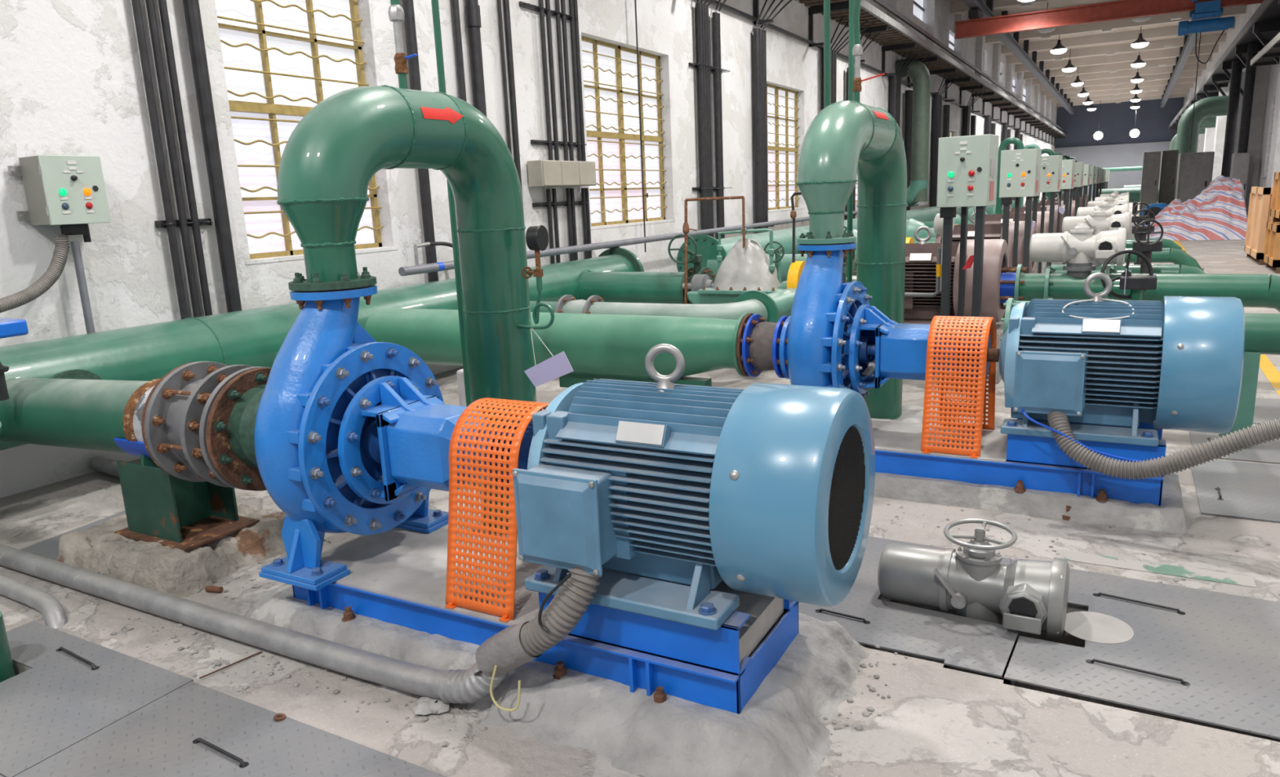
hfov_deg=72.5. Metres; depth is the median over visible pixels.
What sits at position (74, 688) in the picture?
plate
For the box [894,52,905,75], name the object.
loose cable
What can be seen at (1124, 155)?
wall
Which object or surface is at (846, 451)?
fan grille
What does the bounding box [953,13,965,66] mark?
trim
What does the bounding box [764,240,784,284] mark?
valve
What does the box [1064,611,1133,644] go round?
disc
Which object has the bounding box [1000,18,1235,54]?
trim
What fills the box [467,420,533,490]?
coupling
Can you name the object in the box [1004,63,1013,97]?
trim
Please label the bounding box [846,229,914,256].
pump
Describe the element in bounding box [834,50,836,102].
conduit
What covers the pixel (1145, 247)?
valve
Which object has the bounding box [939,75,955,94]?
loose cable
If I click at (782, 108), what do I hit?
window
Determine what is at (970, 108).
conduit
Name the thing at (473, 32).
conduit
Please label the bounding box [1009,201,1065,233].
motor
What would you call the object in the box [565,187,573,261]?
conduit
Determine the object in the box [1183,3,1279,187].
wall
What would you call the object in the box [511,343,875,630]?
motor
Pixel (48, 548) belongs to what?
plate
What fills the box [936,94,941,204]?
conduit
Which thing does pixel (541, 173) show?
junction box
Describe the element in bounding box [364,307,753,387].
pipe
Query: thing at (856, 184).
window
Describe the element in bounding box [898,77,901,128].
conduit
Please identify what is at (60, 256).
conduit
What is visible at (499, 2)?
conduit
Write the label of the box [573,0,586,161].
conduit
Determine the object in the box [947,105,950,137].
conduit
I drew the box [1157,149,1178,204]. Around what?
tall cabinet
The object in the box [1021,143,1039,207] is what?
pipe
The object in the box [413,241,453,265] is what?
stub
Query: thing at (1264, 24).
crane rail beam
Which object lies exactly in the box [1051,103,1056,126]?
trim
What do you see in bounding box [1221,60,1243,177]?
pipe
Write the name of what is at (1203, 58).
trim
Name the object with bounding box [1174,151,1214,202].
tall cabinet
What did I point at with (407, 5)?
conduit
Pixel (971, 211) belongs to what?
pump
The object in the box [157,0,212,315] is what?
conduit
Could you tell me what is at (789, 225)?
trim
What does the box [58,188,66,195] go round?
lamp
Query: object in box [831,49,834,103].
conduit
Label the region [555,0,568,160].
conduit
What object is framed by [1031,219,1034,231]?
card
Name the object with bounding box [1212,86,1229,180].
trim
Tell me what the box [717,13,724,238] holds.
conduit
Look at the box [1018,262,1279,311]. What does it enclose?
pipe
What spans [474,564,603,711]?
flexible hose
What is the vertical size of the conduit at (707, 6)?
4.200 m
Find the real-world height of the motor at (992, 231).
0.849 m
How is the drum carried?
on the floor
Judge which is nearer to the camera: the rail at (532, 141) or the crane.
the rail at (532, 141)
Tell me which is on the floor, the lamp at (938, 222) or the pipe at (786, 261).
the pipe at (786, 261)
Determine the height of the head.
0.403 m
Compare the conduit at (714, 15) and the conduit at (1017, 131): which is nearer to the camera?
the conduit at (714, 15)
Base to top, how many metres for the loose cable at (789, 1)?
0.803 m
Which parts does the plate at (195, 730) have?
lift handle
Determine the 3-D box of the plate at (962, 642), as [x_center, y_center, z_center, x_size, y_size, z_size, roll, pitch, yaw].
[1.130,0.839,3.616,0.850,0.023,1.055,4,14,28]
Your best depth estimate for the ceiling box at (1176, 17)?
33.77 m
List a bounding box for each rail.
[155,218,212,227]
[518,1,577,20]
[530,139,586,146]
[532,200,587,207]
[688,62,729,72]
[692,186,728,191]
[962,0,1074,114]
[1160,32,1199,107]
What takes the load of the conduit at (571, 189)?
attached to the rail at (576, 202)
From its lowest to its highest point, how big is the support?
0.494 m
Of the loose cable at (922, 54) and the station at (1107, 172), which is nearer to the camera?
the loose cable at (922, 54)
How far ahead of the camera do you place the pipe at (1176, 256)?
14.79 m
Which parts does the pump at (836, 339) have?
volute casing, plate, casing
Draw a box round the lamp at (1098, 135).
[1093,99,1102,139]
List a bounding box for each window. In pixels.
[214,0,398,264]
[581,35,675,229]
[766,83,805,212]
[855,181,857,203]
[913,0,924,20]
[948,34,954,50]
[948,130,952,137]
[1012,79,1015,92]
[1022,88,1026,102]
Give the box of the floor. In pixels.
[0,197,1279,776]
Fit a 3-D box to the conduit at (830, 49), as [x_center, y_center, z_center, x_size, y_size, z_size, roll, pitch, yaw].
[4.143,-5.202,19.236,0.160,4.300,0.152,4,14,28]
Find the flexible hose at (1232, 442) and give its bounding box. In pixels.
[1047,411,1279,479]
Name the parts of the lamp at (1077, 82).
lamp shade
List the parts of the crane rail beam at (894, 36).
rail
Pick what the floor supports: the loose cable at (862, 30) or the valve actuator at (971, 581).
the valve actuator at (971, 581)
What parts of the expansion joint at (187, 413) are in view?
tie rod, tie rod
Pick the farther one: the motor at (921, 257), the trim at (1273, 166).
the trim at (1273, 166)
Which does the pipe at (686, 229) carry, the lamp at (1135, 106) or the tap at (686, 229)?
the tap at (686, 229)
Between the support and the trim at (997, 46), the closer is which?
the support
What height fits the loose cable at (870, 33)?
0.800 m
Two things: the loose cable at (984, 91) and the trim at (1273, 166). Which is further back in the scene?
the loose cable at (984, 91)
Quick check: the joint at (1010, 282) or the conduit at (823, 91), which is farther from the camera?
the conduit at (823, 91)
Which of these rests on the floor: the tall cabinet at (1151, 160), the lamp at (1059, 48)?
the tall cabinet at (1151, 160)
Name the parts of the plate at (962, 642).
lift handle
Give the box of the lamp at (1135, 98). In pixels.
[1130,93,1141,102]
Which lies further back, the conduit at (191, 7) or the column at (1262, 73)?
the column at (1262, 73)
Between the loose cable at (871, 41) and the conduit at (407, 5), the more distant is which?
the loose cable at (871, 41)
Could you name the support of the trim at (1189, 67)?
attached to the ceiling
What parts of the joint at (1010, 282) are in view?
tie rod, tie rod, tie rod, tie rod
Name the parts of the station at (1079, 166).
post, post, post, door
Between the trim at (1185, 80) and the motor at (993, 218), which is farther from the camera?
the trim at (1185, 80)
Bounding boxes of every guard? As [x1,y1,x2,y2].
[444,397,549,622]
[786,261,805,288]
[920,315,996,457]
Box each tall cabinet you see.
[1138,151,1161,215]
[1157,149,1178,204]
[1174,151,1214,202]
[1229,152,1250,204]
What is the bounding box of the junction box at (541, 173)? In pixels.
[527,160,596,186]
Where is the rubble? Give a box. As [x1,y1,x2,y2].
[102,500,1279,776]
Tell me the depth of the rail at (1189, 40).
44.32 m
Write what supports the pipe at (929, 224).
on the floor
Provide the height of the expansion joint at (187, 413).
0.560 m
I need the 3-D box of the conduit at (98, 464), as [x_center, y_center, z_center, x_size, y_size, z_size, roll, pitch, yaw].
[-3.074,0.560,5.495,1.354,0.100,0.100,6,15,33]
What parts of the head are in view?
stem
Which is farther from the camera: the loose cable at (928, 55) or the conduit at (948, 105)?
the conduit at (948, 105)
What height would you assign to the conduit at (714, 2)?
0.070 m
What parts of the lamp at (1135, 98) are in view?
lamp shade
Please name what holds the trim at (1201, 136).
attached to the wall at (1242, 20)
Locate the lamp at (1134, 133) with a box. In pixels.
[1129,102,1139,137]
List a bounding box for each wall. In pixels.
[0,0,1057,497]
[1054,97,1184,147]
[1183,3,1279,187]
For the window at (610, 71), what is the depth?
12.05 m
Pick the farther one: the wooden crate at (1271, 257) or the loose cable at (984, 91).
the loose cable at (984, 91)
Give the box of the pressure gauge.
[516,225,554,329]
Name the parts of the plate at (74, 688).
lift handle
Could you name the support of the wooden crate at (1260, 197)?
on the floor
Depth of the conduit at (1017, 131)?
50.38 m
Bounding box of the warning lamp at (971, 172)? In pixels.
[968,169,974,176]
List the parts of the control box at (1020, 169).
post, post, door, post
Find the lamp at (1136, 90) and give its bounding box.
[1130,82,1142,93]
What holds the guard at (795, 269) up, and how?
on the floor
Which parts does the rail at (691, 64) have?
angle rail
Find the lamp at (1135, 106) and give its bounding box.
[1130,102,1139,108]
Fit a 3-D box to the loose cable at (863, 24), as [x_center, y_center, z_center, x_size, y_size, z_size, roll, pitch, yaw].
[4.626,-7.715,19.193,1.070,0.803,0.098,-9,14,-28]
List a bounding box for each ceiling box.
[1020,2,1031,7]
[1040,35,1050,39]
[1102,28,1111,31]
[1170,16,1182,19]
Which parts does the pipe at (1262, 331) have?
tie rod, tie rod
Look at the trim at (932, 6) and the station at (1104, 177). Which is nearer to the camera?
the trim at (932, 6)
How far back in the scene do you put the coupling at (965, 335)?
4.67 m
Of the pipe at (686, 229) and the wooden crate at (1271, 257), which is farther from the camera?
the wooden crate at (1271, 257)
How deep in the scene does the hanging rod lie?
11.89 m
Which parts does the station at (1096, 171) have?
post, door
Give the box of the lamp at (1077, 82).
[1071,70,1084,86]
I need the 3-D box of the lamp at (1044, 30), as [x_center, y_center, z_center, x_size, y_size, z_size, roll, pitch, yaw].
[14.653,-13.410,31.422,0.660,1.120,0.660,4,14,28]
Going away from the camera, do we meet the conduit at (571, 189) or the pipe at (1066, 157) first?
the conduit at (571, 189)
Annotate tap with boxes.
[682,222,697,233]
[790,209,796,218]
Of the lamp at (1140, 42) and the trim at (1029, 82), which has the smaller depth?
the lamp at (1140, 42)
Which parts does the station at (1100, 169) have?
post, door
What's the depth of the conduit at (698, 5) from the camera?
13.54 m
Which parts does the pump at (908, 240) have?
pump casing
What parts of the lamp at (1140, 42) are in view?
lamp shade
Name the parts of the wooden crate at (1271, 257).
panel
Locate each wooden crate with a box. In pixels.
[1244,186,1279,265]
[1262,222,1279,273]
[1270,172,1279,222]
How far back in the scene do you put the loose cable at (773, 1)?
15.34 m
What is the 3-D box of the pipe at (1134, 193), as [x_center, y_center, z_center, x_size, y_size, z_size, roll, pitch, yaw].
[20.199,-7.669,36.032,2.300,1.200,0.600,4,14,28]
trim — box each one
[714,204,930,239]
[886,0,903,25]
[925,0,939,48]
[951,0,1059,14]
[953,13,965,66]
[974,35,985,79]
[985,4,1246,44]
[991,42,1001,88]
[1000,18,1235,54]
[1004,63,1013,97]
[1006,32,1226,64]
[1014,44,1218,72]
[1016,71,1023,104]
[1023,53,1212,79]
[1025,78,1032,110]
[1031,62,1206,85]
[1033,84,1039,115]
[1039,70,1201,90]
[1040,76,1197,95]
[1040,95,1045,119]
[1045,82,1193,99]
[1045,99,1051,123]
[1051,88,1190,103]
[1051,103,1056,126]
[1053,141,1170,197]
[1055,549,1256,587]
[1056,93,1186,106]
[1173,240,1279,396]
[1197,133,1204,152]
[1203,127,1215,151]
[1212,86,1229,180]
[1226,71,1245,177]
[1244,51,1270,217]
[1266,60,1279,187]
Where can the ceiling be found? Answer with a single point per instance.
(1061, 3)
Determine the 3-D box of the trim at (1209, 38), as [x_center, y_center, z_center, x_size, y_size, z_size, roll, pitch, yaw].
[23.181,-16.706,42.995,9.500,0.380,0.280,4,14,28]
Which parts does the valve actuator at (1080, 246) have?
clutch lever, display glass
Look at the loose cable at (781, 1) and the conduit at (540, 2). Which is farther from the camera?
the loose cable at (781, 1)
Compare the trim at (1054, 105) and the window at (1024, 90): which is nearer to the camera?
the window at (1024, 90)
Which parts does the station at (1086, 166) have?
post, post, post, door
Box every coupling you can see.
[464,4,481,27]
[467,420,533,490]
[938,329,991,378]
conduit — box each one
[0,234,69,312]
[0,544,507,703]
[0,575,67,628]
[70,240,95,333]
[89,456,119,477]
[131,0,188,319]
[145,0,200,317]
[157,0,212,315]
[182,0,241,312]
[401,0,438,282]
[451,0,466,102]
[464,0,486,116]
[497,0,511,154]
[502,0,527,260]
[538,0,553,159]
[545,0,559,160]
[546,188,555,263]
[551,188,560,262]
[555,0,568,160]
[560,0,573,160]
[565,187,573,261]
[568,0,582,160]
[569,187,577,260]
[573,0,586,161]
[581,187,588,258]
[585,187,591,257]
[695,2,706,229]
[701,3,709,229]
[703,4,711,236]
[704,0,1048,142]
[706,4,714,237]
[711,12,722,239]
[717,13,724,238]
[753,27,762,233]
[760,29,765,232]
[763,30,768,231]
[822,48,824,109]
[830,48,831,104]
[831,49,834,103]
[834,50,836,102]
[845,66,854,219]
[853,185,855,218]
[889,75,897,120]
[896,76,899,124]
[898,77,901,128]
[904,89,911,210]
[908,90,912,210]
[930,94,939,206]
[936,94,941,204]
[939,95,942,137]
[942,104,948,137]
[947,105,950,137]
[962,106,968,136]
[968,107,969,135]
[968,107,970,135]
[969,115,975,135]
[985,116,990,207]
[991,123,995,134]
[1001,123,1006,150]
[1006,128,1010,150]
[1012,128,1019,200]
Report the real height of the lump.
0.030 m
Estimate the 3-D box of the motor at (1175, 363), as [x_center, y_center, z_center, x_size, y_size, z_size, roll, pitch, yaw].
[2.287,-0.186,4.394,1.209,0.786,0.734,4,14,28]
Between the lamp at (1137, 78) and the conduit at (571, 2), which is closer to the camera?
the conduit at (571, 2)
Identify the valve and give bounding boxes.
[387,0,417,88]
[667,234,715,304]
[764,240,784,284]
[823,0,884,107]
[842,226,857,283]
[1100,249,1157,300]
[1131,202,1150,264]
[1131,208,1155,264]
[1132,219,1163,273]
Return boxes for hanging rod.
[634,0,648,252]
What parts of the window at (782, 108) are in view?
pane, sill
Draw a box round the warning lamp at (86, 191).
[83,187,91,195]
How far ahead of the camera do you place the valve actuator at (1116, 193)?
23.20 m
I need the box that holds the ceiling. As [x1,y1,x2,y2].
[949,0,1237,75]
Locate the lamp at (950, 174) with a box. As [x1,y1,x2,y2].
[947,171,954,177]
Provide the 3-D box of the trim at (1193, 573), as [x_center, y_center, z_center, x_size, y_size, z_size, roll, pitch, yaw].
[2.201,0.771,3.763,0.740,0.002,0.110,4,14,28]
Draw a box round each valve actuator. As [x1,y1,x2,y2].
[877,518,1069,639]
[1029,223,1126,266]
[1062,208,1130,238]
[1076,201,1128,217]
[1086,196,1128,208]
[1094,193,1128,201]
[1099,191,1128,197]
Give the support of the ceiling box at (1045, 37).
attached to the trim at (1237, 10)
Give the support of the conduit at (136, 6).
attached to the wall at (72, 83)
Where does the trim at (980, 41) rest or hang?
attached to the wall at (72, 83)
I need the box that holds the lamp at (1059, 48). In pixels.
[1050,35,1066,53]
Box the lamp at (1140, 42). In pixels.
[1130,26,1149,48]
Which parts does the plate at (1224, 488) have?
lift handle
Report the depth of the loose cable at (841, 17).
18.75 m
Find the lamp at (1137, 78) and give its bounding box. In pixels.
[1130,71,1143,82]
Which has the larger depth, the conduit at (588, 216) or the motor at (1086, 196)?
the motor at (1086, 196)
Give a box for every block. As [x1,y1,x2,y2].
[56,504,286,597]
[871,404,932,424]
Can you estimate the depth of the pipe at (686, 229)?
8.66 m
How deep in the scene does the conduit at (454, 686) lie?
3.32 m
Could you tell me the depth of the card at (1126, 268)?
6.45 m
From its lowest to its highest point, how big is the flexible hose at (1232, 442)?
0.478 m
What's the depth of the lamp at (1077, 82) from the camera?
50.04 m
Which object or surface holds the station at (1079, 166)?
on the floor
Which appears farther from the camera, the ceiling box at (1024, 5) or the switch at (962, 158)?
the ceiling box at (1024, 5)
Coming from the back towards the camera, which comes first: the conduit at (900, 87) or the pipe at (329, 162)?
the conduit at (900, 87)
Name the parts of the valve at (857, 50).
valve handle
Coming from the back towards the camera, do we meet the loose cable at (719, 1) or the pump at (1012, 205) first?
the pump at (1012, 205)
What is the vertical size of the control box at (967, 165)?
2.000 m
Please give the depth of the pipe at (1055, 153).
28.62 m
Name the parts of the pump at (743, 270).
casing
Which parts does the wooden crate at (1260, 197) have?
panel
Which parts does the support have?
saddle plate, plate, web plate, rusty plate, plate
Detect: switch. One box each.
[71,175,77,181]
[960,156,964,161]
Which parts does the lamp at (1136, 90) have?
lamp shade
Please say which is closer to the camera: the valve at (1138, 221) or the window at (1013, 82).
the valve at (1138, 221)
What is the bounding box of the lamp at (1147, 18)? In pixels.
[1131,16,1151,22]
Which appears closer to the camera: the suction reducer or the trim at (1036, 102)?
the suction reducer
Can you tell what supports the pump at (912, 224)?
on the floor
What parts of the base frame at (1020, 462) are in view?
frame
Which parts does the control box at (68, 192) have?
label plate, label plate, label plate, label plate, door, label plate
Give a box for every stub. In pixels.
[0,611,15,682]
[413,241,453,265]
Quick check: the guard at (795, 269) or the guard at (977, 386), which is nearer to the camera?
the guard at (977, 386)
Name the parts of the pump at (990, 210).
pump casing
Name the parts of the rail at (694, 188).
angle rail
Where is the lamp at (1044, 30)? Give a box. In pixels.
[1036,1,1055,32]
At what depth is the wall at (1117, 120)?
74.68 m
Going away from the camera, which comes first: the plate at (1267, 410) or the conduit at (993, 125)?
the plate at (1267, 410)
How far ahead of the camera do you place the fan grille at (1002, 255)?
7.38 m
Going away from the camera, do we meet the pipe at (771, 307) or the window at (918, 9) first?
the pipe at (771, 307)
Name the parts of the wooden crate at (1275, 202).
panel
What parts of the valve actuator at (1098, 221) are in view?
clutch lever, display glass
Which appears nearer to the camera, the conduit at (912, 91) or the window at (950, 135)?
the conduit at (912, 91)
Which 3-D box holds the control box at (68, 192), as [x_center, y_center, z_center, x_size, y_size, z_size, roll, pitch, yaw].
[-3.614,-1.179,5.466,0.261,0.533,0.433,4,14,28]
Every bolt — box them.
[204,586,223,593]
[1062,505,1071,520]
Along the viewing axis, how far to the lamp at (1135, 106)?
68.65 m
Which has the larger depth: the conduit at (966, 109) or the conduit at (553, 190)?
the conduit at (966, 109)
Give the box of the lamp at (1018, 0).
[1017,0,1034,1]
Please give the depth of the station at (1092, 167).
25.14 m
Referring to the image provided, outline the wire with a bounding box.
[199,651,262,679]
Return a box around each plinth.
[244,583,888,776]
[873,471,1187,534]
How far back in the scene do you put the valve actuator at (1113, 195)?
19.79 m
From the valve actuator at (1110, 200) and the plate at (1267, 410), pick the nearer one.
the plate at (1267, 410)
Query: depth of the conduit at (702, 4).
13.61 m
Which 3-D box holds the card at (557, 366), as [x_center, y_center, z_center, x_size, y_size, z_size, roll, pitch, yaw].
[-0.452,-0.140,4.101,0.097,0.276,0.326,-13,16,-40]
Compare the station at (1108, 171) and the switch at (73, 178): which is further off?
the station at (1108, 171)
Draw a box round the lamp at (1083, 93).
[1077,84,1088,96]
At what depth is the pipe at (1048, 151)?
25.04 m
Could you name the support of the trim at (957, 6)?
attached to the ceiling
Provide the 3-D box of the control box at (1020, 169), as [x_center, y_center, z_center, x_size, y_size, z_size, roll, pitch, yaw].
[4.341,-1.718,10.051,0.377,2.000,0.292,7,15,36]
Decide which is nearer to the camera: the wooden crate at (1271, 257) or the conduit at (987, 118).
the wooden crate at (1271, 257)
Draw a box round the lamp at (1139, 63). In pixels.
[1130,50,1146,67]
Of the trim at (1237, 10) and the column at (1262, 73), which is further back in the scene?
the trim at (1237, 10)
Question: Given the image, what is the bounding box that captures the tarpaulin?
[1146,175,1247,240]
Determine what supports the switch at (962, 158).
attached to the control box at (967, 165)
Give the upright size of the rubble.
0.009 m
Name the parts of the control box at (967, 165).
post, post, door, label plate, post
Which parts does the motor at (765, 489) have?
box lid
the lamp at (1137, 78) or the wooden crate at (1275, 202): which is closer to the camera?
the wooden crate at (1275, 202)
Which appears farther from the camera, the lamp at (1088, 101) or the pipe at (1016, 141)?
the lamp at (1088, 101)
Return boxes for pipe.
[0,247,684,450]
[0,377,187,462]
[276,84,536,534]
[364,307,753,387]
[398,203,918,275]
[431,0,475,486]
[529,288,795,323]
[676,206,973,271]
[682,195,745,303]
[706,253,855,281]
[716,227,774,274]
[790,191,801,262]
[795,100,907,419]
[798,237,935,253]
[846,0,854,282]
[855,227,936,237]
[895,58,930,206]
[904,247,942,297]
[920,220,973,227]
[995,137,1023,213]
[1000,297,1279,448]
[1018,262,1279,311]
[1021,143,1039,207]
[1041,148,1053,199]
[1045,151,1063,199]
[1050,259,1206,274]
[1055,155,1071,196]
[1062,156,1076,196]
[1098,186,1159,202]
[1124,183,1159,213]
[1124,248,1204,271]
[1125,238,1186,252]
[1169,133,1177,150]
[1173,128,1205,150]
[1174,95,1228,196]
[1199,115,1216,129]
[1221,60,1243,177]
[1237,43,1258,153]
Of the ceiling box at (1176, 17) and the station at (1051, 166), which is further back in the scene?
the ceiling box at (1176, 17)
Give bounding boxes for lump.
[412,696,448,715]
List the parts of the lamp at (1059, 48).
lamp shade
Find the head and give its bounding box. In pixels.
[0,317,28,400]
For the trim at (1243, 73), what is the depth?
32.00 m
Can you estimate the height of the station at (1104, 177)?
2.000 m
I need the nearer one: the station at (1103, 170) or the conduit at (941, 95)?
the conduit at (941, 95)
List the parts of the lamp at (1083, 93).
lamp shade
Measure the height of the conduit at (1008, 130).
4.100 m
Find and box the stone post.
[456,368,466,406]
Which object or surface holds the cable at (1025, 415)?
attached to the motor at (1175, 363)
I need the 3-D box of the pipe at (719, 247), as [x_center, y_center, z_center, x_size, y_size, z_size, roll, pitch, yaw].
[1.038,-1.257,8.607,0.614,0.642,0.060,4,14,28]
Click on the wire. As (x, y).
(254, 655)
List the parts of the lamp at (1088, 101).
lamp shade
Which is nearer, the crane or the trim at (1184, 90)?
the crane
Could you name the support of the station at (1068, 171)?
on the floor
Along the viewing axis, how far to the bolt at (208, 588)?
3.91 m
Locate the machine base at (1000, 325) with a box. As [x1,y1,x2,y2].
[906,319,1004,383]
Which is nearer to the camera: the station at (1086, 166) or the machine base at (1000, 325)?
the machine base at (1000, 325)
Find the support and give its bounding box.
[113,437,259,551]
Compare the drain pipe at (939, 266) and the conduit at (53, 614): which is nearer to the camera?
the conduit at (53, 614)
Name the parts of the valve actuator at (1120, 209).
display glass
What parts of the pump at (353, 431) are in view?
volute casing, plate, casing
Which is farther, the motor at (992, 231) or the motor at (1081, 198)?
the motor at (1081, 198)
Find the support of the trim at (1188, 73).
attached to the ceiling
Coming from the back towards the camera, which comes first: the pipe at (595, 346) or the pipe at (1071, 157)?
the pipe at (1071, 157)
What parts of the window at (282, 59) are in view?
sill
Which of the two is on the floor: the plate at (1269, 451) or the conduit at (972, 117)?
the plate at (1269, 451)
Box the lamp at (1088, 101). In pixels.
[1083,91,1093,104]
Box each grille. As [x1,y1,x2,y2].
[828,426,865,570]
[1000,253,1005,306]
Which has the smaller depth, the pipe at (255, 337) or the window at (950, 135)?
the pipe at (255, 337)
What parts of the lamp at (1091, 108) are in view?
lamp shade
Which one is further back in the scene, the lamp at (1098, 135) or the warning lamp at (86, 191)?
the lamp at (1098, 135)
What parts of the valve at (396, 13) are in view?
valve handle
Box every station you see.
[1031,155,1062,273]
[1049,159,1075,264]
[1062,162,1084,216]
[1072,164,1090,207]
[1080,165,1095,201]
[1085,167,1098,200]
[1092,168,1102,199]
[1092,168,1104,197]
[1095,169,1106,196]
[1098,169,1108,189]
[1103,170,1110,188]
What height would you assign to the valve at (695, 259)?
0.857 m
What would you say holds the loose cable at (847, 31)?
attached to the crane rail beam at (894, 36)
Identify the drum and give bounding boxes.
[1141,203,1168,225]
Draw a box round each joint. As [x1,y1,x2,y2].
[141,361,271,491]
[742,314,790,379]
[1000,264,1027,309]
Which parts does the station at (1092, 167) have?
post, post, door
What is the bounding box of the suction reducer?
[227,384,266,468]
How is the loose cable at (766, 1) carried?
attached to the crane rail beam at (894, 36)
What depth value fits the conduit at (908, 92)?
25.75 m
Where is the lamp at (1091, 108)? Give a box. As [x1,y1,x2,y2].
[1087,103,1096,111]
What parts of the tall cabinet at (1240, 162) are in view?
cabinet door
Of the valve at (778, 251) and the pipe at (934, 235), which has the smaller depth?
the valve at (778, 251)
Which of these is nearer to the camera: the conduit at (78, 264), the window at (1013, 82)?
the conduit at (78, 264)
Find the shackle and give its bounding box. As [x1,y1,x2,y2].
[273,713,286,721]
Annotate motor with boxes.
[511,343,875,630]
[852,226,1008,326]
[934,212,1037,273]
[984,204,1054,233]
[986,272,1244,446]
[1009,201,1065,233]
[1022,195,1075,216]
[1039,193,1083,207]
[1055,191,1088,207]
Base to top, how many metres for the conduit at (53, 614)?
0.210 m
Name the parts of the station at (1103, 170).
post, door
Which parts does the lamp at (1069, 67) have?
lamp shade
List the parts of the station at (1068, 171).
post, post, door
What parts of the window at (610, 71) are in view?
sill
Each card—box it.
[524,328,573,386]
[962,206,975,269]
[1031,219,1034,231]
[1058,205,1065,214]
[1124,268,1126,294]
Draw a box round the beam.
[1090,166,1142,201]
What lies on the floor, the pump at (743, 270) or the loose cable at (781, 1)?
the pump at (743, 270)
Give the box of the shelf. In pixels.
[1249,31,1279,66]
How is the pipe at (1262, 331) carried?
on the floor
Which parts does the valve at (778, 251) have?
valve stem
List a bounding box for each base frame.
[292,527,798,714]
[871,418,1166,506]
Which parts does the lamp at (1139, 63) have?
lamp shade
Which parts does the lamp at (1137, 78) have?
lamp shade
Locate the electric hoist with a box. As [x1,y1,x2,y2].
[1177,0,1235,149]
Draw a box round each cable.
[715,0,720,9]
[718,0,726,11]
[755,0,767,26]
[757,0,775,26]
[760,0,783,28]
[762,0,791,29]
[830,17,842,44]
[830,20,848,48]
[832,29,848,49]
[835,19,867,50]
[836,21,875,53]
[853,31,880,64]
[862,32,871,46]
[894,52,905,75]
[896,52,911,75]
[897,53,918,76]
[899,53,924,77]
[901,54,929,79]
[937,75,950,94]
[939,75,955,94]
[941,75,959,95]
[968,90,986,107]
[1021,408,1142,462]
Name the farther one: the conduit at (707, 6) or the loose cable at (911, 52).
the loose cable at (911, 52)
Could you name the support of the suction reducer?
attached to the pump at (353, 431)
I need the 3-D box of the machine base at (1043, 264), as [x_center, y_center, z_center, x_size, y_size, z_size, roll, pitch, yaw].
[5.957,-1.855,14.023,1.450,0.438,0.640,4,14,28]
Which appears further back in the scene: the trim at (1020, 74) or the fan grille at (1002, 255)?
the trim at (1020, 74)
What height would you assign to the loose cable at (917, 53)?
0.802 m
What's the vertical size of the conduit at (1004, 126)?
4.300 m
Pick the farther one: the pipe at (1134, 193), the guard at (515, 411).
the pipe at (1134, 193)
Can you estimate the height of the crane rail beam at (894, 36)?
1.210 m
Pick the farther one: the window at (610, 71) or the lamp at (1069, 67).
the lamp at (1069, 67)
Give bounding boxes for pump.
[253,284,488,591]
[682,238,786,304]
[786,242,942,397]
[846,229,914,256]
[906,218,928,237]
[932,213,960,227]
[967,206,987,220]
[985,204,1023,214]
[1009,200,1014,207]
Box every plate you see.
[0,621,193,776]
[13,681,446,776]
[19,510,125,560]
[798,536,1019,677]
[1004,559,1279,739]
[1188,431,1279,464]
[1191,459,1279,523]
[1253,398,1279,424]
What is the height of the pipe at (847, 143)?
2.158 m
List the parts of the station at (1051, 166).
post, post, door, post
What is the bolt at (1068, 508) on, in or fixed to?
on the floor
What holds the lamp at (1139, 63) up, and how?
hanging from the ceiling
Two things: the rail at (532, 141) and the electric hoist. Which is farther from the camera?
the electric hoist
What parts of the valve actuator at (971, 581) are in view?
clutch lever, display glass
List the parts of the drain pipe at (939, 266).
lever handle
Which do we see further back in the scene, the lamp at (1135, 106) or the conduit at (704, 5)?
the lamp at (1135, 106)
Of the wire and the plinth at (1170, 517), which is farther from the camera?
the plinth at (1170, 517)
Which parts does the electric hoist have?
motor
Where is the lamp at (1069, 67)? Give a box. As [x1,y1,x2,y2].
[1062,53,1075,71]
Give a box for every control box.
[7,155,111,242]
[936,133,999,396]
[999,148,1041,321]
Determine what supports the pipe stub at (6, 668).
on the floor
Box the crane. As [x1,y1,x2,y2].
[954,0,1263,39]
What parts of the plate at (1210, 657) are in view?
lift handle, lift handle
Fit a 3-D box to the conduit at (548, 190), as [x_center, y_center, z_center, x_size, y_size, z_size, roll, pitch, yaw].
[-1.040,-1.578,10.352,0.050,1.550,0.050,4,14,28]
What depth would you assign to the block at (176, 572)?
4.10 m
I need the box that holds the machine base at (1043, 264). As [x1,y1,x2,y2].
[1034,262,1062,273]
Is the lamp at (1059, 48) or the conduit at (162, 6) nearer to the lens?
the conduit at (162, 6)

